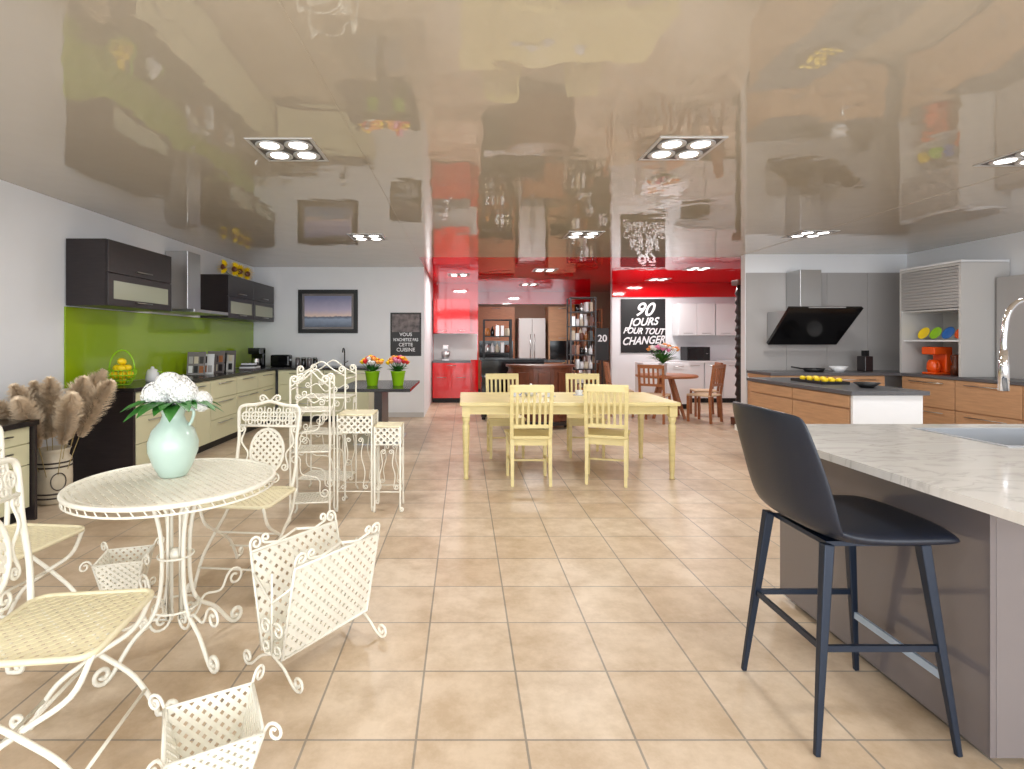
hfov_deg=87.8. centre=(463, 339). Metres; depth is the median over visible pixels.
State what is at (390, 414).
baseboard
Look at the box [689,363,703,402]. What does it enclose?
base cabinet
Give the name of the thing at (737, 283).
carved column
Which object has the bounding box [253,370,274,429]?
base cabinet
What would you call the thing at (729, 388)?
base cabinet
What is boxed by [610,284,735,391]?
wall
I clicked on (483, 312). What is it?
tall cabinet
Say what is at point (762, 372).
countertop
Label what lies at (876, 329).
wall panel
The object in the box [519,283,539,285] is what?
recessed light
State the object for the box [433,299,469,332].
upper cabinet
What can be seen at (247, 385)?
base cabinet
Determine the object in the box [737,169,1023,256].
trim
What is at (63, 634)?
garden chair
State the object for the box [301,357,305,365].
storage jar
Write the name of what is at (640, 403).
dining table
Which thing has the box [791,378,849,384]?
serving tray
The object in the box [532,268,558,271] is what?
recessed light
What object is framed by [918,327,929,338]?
plate
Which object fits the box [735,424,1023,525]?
island countertop
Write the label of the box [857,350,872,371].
knife block
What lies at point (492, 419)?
dining chair
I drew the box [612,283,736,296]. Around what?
trim
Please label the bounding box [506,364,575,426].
kitchen island
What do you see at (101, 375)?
pampas grass
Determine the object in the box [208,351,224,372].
board
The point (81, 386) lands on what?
pampas grass
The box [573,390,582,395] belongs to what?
teacup
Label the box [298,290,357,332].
framed picture
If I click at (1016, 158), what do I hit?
recessed light
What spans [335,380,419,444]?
bar table
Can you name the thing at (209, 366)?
board
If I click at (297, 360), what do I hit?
storage jar
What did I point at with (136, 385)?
countertop
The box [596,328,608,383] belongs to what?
sign
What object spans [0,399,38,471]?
pampas grass
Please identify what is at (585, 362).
jar
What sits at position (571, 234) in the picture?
recessed light
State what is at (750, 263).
wall partition
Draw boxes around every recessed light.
[244,138,328,161]
[347,234,386,240]
[448,273,469,275]
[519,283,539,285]
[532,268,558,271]
[562,231,604,238]
[638,137,727,160]
[645,278,671,280]
[684,267,714,270]
[782,230,840,237]
[972,148,1023,166]
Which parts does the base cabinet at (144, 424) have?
drawer, drawer, drawer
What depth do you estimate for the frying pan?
7.45 m
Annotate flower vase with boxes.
[146,407,198,478]
[658,363,666,374]
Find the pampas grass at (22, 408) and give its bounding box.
[7,395,46,477]
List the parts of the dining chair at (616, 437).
leg, leg, backrest, seat, leg, leg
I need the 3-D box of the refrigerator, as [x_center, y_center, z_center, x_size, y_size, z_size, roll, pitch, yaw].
[1.720,0.400,13.680,0.680,1.900,0.740,0,0,0]
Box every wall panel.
[746,273,899,369]
[996,274,1023,378]
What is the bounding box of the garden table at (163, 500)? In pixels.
[57,458,275,687]
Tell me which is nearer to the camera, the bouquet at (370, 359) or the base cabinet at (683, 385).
the bouquet at (370, 359)
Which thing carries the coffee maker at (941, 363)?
on the countertop at (762, 372)
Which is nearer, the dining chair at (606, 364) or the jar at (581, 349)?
the dining chair at (606, 364)
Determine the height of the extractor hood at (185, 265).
0.770 m
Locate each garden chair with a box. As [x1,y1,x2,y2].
[0,425,102,674]
[0,457,178,768]
[186,394,300,596]
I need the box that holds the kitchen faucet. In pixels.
[998,298,1023,390]
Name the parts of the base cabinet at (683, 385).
door, door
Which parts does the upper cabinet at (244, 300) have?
door, door, glass panel, door, door, glass panel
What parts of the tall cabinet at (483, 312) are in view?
door, oven glass, door, door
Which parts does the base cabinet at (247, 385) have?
door, drawer, door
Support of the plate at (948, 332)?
on the cabinet at (961, 294)
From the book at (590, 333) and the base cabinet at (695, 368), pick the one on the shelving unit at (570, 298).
the book at (590, 333)
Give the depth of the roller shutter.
6.82 m
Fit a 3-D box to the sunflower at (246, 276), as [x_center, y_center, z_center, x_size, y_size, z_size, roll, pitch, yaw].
[-3.445,-1.035,8.387,0.217,0.218,0.232,0,0,-34]
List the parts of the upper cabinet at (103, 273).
door, door, glass panel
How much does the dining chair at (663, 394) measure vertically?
0.953 m
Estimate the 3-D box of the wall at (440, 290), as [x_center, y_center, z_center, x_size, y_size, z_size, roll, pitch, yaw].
[-0.190,0.035,12.060,1.020,2.630,0.120,0,0,0]
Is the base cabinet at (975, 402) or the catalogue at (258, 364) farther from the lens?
the catalogue at (258, 364)
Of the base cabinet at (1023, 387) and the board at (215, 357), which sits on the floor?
the base cabinet at (1023, 387)
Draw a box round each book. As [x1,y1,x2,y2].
[495,326,498,335]
[500,326,503,335]
[500,342,503,352]
[572,316,574,325]
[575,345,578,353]
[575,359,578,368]
[582,341,586,348]
[584,302,587,310]
[588,302,592,310]
[588,316,592,325]
[588,331,592,339]
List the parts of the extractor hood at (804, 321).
glass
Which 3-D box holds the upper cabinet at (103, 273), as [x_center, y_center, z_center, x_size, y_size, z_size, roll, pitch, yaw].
[-3.474,-0.630,5.440,0.421,0.620,1.068,0,0,0]
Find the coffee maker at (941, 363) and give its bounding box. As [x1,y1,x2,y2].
[922,347,951,374]
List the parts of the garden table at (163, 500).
leg, leg, leg, leg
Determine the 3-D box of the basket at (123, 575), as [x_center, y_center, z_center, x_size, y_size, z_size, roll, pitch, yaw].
[-1.780,1.219,2.780,0.310,0.256,0.310,0,0,-17]
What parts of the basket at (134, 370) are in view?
handle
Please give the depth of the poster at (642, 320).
11.98 m
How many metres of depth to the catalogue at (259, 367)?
7.90 m
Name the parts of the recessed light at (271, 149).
bulb, bulb, bulb, bulb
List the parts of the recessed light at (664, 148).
bulb, bulb, bulb, bulb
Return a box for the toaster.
[271,354,291,366]
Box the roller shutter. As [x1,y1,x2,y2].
[901,266,958,310]
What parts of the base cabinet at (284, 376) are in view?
drawer, drawer, drawer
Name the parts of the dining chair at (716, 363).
leg, leg, seat, leg, leg, backrest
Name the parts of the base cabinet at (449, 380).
door, drawer, door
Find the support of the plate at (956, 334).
on the cabinet at (961, 294)
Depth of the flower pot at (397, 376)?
6.93 m
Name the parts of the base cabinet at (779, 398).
drawer, drawer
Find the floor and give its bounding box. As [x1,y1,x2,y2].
[0,401,1023,768]
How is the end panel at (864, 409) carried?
on the floor
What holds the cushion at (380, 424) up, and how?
attached to the plant stand at (379, 426)
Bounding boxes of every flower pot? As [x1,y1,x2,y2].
[365,371,379,385]
[390,371,405,385]
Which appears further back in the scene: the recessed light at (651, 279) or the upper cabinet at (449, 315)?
the upper cabinet at (449, 315)
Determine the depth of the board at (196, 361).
6.77 m
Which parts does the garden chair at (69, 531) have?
backrest, leg, seat, leg, leg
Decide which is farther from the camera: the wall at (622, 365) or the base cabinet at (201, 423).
the wall at (622, 365)
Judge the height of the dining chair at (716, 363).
0.953 m
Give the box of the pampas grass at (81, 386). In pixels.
[59,375,92,458]
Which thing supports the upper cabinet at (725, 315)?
attached to the wall at (622, 365)
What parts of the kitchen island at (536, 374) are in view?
door, door, door, door, door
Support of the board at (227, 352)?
on the countertop at (136, 385)
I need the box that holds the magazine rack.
[243,510,386,693]
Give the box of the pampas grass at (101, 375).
[69,368,108,453]
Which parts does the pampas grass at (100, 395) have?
stem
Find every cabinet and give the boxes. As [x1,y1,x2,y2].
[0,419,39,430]
[0,427,28,523]
[66,238,170,311]
[135,391,161,474]
[184,381,210,453]
[200,274,273,321]
[205,377,236,449]
[232,373,258,438]
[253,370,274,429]
[278,370,323,421]
[324,370,373,421]
[432,363,469,402]
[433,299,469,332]
[478,307,514,391]
[545,307,573,370]
[635,362,689,408]
[672,304,714,335]
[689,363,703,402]
[703,363,735,402]
[711,304,735,335]
[748,373,826,403]
[750,381,793,414]
[793,387,850,423]
[827,376,884,385]
[900,260,1009,376]
[902,376,956,423]
[955,380,1023,423]
[1023,387,1023,423]
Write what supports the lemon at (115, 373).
in the basket at (134, 370)
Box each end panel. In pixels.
[25,425,36,519]
[68,392,134,484]
[851,396,922,423]
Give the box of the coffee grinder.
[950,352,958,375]
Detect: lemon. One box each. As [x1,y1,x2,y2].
[109,372,117,378]
[116,365,125,371]
[117,358,126,364]
[124,364,131,369]
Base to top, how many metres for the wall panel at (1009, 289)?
1.199 m
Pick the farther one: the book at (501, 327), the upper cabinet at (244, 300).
the book at (501, 327)
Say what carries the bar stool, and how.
on the floor
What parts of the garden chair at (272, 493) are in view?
leg, leg, seat, backrest, leg, leg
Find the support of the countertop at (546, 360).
on the base cabinet
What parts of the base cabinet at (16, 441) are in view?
drawer, drawer, drawer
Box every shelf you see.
[337,410,377,415]
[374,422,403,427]
[904,340,958,341]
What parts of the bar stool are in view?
leg, backrest, seat frame, leg, leg, seat, leg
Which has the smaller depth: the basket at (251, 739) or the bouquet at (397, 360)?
the basket at (251, 739)
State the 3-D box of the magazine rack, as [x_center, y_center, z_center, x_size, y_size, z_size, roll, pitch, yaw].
[-0.635,1.083,2.300,0.383,0.529,0.474,0,0,34]
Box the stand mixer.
[441,345,449,360]
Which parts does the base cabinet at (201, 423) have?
door, drawer, door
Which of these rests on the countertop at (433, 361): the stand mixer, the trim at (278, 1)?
the stand mixer
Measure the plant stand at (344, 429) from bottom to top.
0.767 m
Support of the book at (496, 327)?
on the shelving unit at (484, 320)
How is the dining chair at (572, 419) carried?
on the floor
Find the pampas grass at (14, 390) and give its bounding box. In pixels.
[5,383,44,455]
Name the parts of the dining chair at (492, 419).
leg, leg, backrest, seat, leg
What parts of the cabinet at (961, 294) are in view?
trim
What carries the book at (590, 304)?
on the shelving unit at (570, 298)
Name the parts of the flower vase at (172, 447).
handle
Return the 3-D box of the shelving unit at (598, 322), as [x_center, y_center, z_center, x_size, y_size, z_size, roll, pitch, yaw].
[3.020,0.300,12.900,0.600,2.100,0.400,0,0,0]
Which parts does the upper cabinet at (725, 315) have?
door, door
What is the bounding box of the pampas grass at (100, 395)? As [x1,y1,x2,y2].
[68,378,118,467]
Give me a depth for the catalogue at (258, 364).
7.91 m
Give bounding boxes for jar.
[295,357,299,365]
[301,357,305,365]
[307,357,311,365]
[313,357,317,365]
[485,328,489,335]
[485,345,489,351]
[504,328,508,335]
[504,345,508,351]
[579,333,583,339]
[579,347,583,353]
[579,361,583,368]
[584,361,587,368]
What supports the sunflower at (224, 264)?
on the upper cabinet at (244, 300)
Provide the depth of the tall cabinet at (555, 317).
13.50 m
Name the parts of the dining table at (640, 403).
leg, leg, leg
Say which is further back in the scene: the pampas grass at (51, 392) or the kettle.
the kettle
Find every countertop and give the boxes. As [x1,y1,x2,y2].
[69,366,375,391]
[432,360,470,362]
[544,359,564,361]
[656,360,735,362]
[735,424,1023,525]
[747,370,1023,385]
[747,377,929,395]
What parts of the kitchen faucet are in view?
spout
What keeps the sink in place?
in the island countertop
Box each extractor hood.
[158,251,227,315]
[767,270,863,344]
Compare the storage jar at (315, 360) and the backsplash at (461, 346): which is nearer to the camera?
the storage jar at (315, 360)
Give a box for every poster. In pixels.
[390,313,420,355]
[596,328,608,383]
[621,299,665,352]
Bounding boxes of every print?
[305,296,350,326]
[392,314,418,331]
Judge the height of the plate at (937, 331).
0.155 m
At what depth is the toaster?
8.91 m
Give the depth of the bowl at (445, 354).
11.46 m
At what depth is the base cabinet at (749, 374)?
7.68 m
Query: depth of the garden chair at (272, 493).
3.26 m
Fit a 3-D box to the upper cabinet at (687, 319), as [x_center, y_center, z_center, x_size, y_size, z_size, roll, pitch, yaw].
[5.100,-0.450,11.774,0.798,0.700,0.401,0,0,0]
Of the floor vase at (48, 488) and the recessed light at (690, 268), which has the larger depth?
the recessed light at (690, 268)
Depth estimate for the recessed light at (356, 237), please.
6.57 m
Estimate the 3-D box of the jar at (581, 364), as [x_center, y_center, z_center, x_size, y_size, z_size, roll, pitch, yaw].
[2.500,0.530,11.270,0.100,0.152,0.100,0,0,0]
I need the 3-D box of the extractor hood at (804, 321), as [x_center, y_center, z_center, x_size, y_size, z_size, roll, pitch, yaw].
[4.925,-0.466,7.524,1.000,1.068,0.692,0,0,0]
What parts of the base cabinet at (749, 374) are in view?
drawer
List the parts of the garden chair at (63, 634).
backrest, leg, leg, seat, leg, leg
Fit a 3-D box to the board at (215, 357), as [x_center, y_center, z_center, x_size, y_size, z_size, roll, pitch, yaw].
[-3.423,0.331,7.074,0.220,0.237,0.047,0,0,-7]
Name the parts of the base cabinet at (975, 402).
handle, handle, drawer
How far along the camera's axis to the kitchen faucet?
2.70 m
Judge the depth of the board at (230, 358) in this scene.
7.52 m
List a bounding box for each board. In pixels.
[186,352,205,374]
[205,354,214,373]
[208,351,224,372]
[214,356,216,373]
[224,353,226,371]
[225,351,235,370]
[226,355,233,371]
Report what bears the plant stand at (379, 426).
on the floor
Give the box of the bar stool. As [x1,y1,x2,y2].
[733,401,962,756]
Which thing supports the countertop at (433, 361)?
on the base cabinet at (449, 380)
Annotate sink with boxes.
[913,428,1023,446]
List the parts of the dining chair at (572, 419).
leg, leg, backrest, seat, leg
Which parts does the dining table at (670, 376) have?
leg, leg, leg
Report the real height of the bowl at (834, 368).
0.080 m
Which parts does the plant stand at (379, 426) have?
leg, leg, rail, rail, leg, leg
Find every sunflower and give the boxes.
[217,260,232,275]
[228,262,239,277]
[237,264,246,277]
[242,267,253,279]
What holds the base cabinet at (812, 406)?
on the floor
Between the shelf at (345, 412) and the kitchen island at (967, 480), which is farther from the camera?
the shelf at (345, 412)
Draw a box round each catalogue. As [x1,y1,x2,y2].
[239,367,260,369]
[240,364,258,366]
[241,362,258,364]
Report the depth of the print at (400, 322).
9.29 m
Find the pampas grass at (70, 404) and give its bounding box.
[49,391,85,474]
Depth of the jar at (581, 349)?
11.23 m
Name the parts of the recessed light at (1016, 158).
bulb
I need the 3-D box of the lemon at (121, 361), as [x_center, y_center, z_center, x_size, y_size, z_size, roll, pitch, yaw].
[-3.420,0.215,5.300,0.078,0.069,0.078,0,0,-32]
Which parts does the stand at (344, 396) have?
post, post, rail, shelf, shelf, shelf, rail, post, post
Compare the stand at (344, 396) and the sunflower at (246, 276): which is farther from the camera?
the sunflower at (246, 276)
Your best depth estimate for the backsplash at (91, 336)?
6.07 m
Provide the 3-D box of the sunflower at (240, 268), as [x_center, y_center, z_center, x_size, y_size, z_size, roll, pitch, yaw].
[-3.413,-1.035,8.093,0.217,0.218,0.233,0,0,-17]
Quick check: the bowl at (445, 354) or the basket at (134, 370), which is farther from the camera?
the bowl at (445, 354)
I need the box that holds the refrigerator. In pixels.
[516,318,544,357]
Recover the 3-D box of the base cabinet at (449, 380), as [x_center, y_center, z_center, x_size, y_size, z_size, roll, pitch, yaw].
[-0.270,0.920,11.655,0.818,0.860,0.631,0,0,0]
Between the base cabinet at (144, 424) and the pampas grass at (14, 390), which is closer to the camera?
the pampas grass at (14, 390)
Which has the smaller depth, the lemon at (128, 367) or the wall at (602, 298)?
the lemon at (128, 367)
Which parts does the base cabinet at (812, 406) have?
drawer, drawer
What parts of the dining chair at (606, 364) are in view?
backrest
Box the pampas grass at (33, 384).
[27,380,50,450]
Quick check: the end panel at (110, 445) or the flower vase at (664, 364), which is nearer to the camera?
the end panel at (110, 445)
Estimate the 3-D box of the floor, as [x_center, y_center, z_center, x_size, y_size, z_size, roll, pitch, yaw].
[1.450,1.400,5.550,10.700,0.100,17.500,0,0,0]
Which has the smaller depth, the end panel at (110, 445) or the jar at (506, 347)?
the end panel at (110, 445)
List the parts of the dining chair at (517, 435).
leg, leg, seat, backrest, leg, leg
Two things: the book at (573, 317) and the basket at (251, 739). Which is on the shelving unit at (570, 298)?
the book at (573, 317)
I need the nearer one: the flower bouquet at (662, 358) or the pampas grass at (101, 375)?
the pampas grass at (101, 375)
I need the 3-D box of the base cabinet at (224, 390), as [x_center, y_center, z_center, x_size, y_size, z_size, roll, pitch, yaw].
[-3.374,0.920,6.840,0.631,0.860,0.734,0,0,0]
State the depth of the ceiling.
3.18 m
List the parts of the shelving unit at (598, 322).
post, post, post, post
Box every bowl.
[441,351,449,358]
[829,366,848,371]
[853,381,880,387]
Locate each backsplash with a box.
[64,306,253,388]
[433,334,476,359]
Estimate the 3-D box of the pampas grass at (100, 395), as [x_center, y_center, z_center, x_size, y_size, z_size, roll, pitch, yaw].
[-3.115,0.804,4.372,0.500,0.975,0.246,0,0,-8]
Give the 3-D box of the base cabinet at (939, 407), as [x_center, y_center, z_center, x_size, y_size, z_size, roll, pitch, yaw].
[6.274,0.920,6.860,0.631,0.860,0.778,0,0,0]
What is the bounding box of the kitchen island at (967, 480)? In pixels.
[735,424,1023,757]
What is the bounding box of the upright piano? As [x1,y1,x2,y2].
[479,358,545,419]
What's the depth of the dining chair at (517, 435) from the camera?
4.89 m
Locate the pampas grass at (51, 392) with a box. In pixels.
[35,375,63,449]
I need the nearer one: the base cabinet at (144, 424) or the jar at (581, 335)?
the base cabinet at (144, 424)
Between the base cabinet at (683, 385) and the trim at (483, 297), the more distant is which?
the trim at (483, 297)
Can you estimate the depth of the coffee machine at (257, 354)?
8.73 m
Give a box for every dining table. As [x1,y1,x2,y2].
[460,392,680,479]
[635,373,698,419]
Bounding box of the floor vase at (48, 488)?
[37,445,73,505]
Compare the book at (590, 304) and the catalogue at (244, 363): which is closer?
the catalogue at (244, 363)
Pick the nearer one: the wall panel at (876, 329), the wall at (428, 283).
the wall panel at (876, 329)
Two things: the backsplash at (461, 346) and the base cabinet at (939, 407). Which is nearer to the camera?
the base cabinet at (939, 407)
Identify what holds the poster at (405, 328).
attached to the wall at (382, 291)
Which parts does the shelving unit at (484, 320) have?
post, shelf, shelf, post, post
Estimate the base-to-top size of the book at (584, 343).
0.200 m
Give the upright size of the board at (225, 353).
0.267 m
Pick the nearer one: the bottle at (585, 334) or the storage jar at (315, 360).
the storage jar at (315, 360)
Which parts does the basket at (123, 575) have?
panel, panel, panel, panel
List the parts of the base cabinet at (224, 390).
drawer, drawer, drawer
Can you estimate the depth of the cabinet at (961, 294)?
6.54 m
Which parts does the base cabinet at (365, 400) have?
door, door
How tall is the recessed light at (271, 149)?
0.012 m
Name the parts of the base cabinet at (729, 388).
door, door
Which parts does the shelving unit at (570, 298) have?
post, post, shelf, shelf, shelf, post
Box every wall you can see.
[0,180,252,456]
[253,267,424,415]
[425,270,432,413]
[433,283,477,391]
[478,292,609,384]
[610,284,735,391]
[907,231,1023,275]
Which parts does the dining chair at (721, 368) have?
leg, leg, seat, leg, backrest, leg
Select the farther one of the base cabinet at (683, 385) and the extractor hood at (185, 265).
the base cabinet at (683, 385)
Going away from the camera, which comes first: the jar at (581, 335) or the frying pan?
the frying pan
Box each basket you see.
[79,537,164,607]
[107,349,136,384]
[146,664,282,768]
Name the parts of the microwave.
door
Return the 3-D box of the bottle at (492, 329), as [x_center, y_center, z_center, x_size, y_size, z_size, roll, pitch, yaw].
[0.555,-0.172,10.370,0.080,0.186,0.080,0,0,0]
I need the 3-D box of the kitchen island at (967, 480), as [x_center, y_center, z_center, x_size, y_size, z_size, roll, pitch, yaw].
[2.425,0.898,2.020,1.950,0.904,1.640,0,0,0]
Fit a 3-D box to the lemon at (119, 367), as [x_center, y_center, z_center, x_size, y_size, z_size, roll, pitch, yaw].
[-3.402,0.280,5.259,0.078,0.069,0.078,0,0,31]
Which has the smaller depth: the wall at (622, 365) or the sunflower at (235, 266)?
the sunflower at (235, 266)
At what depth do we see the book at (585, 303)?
11.18 m
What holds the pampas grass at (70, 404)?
on the floor vase at (48, 488)
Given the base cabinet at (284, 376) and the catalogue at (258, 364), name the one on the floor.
the base cabinet at (284, 376)
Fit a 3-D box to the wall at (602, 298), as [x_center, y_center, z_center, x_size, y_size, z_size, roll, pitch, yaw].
[3.400,0.035,14.200,6.400,2.630,0.200,0,0,0]
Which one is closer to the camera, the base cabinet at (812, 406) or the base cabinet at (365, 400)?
the base cabinet at (812, 406)
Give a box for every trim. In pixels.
[277,0,418,256]
[478,292,589,303]
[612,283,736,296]
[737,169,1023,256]
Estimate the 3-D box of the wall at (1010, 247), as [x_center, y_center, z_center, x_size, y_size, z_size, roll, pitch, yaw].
[6.700,0.035,5.550,0.200,2.630,17.500,0,0,0]
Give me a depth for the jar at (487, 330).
10.33 m
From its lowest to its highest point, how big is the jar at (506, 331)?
0.152 m
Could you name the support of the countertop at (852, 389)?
on the base cabinet at (812, 406)
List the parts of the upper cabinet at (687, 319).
door, door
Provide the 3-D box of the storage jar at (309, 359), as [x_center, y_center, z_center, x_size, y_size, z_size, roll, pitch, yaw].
[-2.660,0.370,9.120,0.080,0.160,0.080,0,0,0]
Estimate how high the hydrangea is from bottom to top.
0.273 m
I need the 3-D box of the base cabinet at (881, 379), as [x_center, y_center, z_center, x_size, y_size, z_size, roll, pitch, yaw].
[5.385,0.920,7.554,0.778,0.860,0.631,0,0,0]
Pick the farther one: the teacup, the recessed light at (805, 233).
the recessed light at (805, 233)
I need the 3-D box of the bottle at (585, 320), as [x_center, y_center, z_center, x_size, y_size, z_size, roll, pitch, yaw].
[2.595,-0.391,11.270,0.080,0.186,0.080,0,0,0]
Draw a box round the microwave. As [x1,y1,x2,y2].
[680,347,709,360]
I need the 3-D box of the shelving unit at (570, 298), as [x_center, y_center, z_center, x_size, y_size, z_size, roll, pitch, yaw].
[2.500,0.225,11.300,0.550,2.250,0.400,0,0,0]
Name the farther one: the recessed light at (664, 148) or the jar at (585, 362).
the jar at (585, 362)
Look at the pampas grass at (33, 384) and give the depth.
4.23 m
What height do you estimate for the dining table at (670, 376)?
0.755 m
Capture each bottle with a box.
[490,326,493,335]
[584,317,587,325]
[584,331,587,339]
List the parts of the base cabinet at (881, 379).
handle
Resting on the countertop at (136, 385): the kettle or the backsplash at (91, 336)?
the kettle
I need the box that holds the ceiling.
[0,0,1023,291]
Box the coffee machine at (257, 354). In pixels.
[248,348,264,366]
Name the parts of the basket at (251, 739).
panel, panel, panel, panel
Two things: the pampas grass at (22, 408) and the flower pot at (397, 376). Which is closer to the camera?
the pampas grass at (22, 408)
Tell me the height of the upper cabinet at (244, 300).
0.610 m
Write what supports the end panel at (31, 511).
on the floor
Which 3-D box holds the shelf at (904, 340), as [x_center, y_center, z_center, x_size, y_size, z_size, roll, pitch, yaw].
[6.300,0.010,6.850,0.540,0.020,0.840,0,0,0]
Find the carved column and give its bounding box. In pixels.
[731,279,740,424]
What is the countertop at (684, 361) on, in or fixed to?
on the base cabinet at (729, 388)
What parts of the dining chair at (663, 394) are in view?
backrest, seat, leg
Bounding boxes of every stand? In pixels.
[288,368,335,524]
[297,360,357,497]
[336,410,377,511]
[373,422,403,512]
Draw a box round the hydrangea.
[121,372,221,422]
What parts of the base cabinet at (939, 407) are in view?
handle, drawer, drawer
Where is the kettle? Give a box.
[145,366,161,381]
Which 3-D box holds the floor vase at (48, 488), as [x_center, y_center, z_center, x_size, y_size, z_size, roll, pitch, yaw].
[-3.420,1.125,4.420,0.265,0.450,0.265,0,0,0]
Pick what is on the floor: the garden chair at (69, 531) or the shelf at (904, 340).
the garden chair at (69, 531)
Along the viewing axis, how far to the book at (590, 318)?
11.18 m
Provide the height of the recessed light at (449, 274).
0.012 m
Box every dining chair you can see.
[485,373,525,458]
[504,385,553,486]
[565,373,606,457]
[583,384,630,487]
[603,362,633,416]
[637,364,670,424]
[687,364,725,423]
[690,362,722,416]
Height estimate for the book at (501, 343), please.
0.200 m
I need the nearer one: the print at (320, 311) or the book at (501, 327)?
the print at (320, 311)
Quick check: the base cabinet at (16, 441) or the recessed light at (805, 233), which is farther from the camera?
the recessed light at (805, 233)
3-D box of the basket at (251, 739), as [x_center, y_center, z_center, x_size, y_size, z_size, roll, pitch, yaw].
[-0.740,1.214,1.560,0.340,0.266,0.340,0,0,-29]
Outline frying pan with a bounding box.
[791,366,825,371]
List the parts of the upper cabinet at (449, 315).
door, door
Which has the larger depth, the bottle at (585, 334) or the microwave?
the microwave
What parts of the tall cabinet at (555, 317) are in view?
door, door, oven glass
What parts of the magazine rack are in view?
panel, panel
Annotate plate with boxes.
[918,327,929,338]
[929,327,941,338]
[942,327,954,338]
[954,328,958,338]
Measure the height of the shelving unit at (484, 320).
1.750 m
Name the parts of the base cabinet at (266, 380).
drawer, drawer, drawer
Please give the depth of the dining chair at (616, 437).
4.92 m
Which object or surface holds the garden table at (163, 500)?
on the floor
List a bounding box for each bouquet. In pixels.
[360,355,384,370]
[386,355,409,370]
[646,343,679,362]
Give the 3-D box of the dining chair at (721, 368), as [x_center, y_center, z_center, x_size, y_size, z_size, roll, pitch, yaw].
[4.002,0.874,8.754,0.420,0.953,0.467,0,0,-40]
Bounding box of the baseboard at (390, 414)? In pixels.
[388,412,423,416]
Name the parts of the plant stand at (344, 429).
leg, leg, rail, leg, leg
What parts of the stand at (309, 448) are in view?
post, post, rail, shelf, shelf, shelf, rail, post, post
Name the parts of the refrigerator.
door, door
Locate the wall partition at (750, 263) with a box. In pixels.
[741,254,906,403]
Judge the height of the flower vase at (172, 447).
0.322 m
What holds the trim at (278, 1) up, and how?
attached to the ceiling
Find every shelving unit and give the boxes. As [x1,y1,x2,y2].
[483,319,511,357]
[567,297,595,383]
[574,309,602,389]
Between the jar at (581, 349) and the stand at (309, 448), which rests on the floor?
the stand at (309, 448)
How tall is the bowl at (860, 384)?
0.050 m
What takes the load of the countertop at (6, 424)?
on the base cabinet at (16, 441)
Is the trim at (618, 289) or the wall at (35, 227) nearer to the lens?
the wall at (35, 227)
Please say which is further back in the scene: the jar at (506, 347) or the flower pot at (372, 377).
the jar at (506, 347)
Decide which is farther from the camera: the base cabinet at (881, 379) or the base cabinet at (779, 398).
the base cabinet at (881, 379)
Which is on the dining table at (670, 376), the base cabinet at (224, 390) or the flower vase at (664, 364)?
the flower vase at (664, 364)
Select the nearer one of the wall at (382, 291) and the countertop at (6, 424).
the countertop at (6, 424)

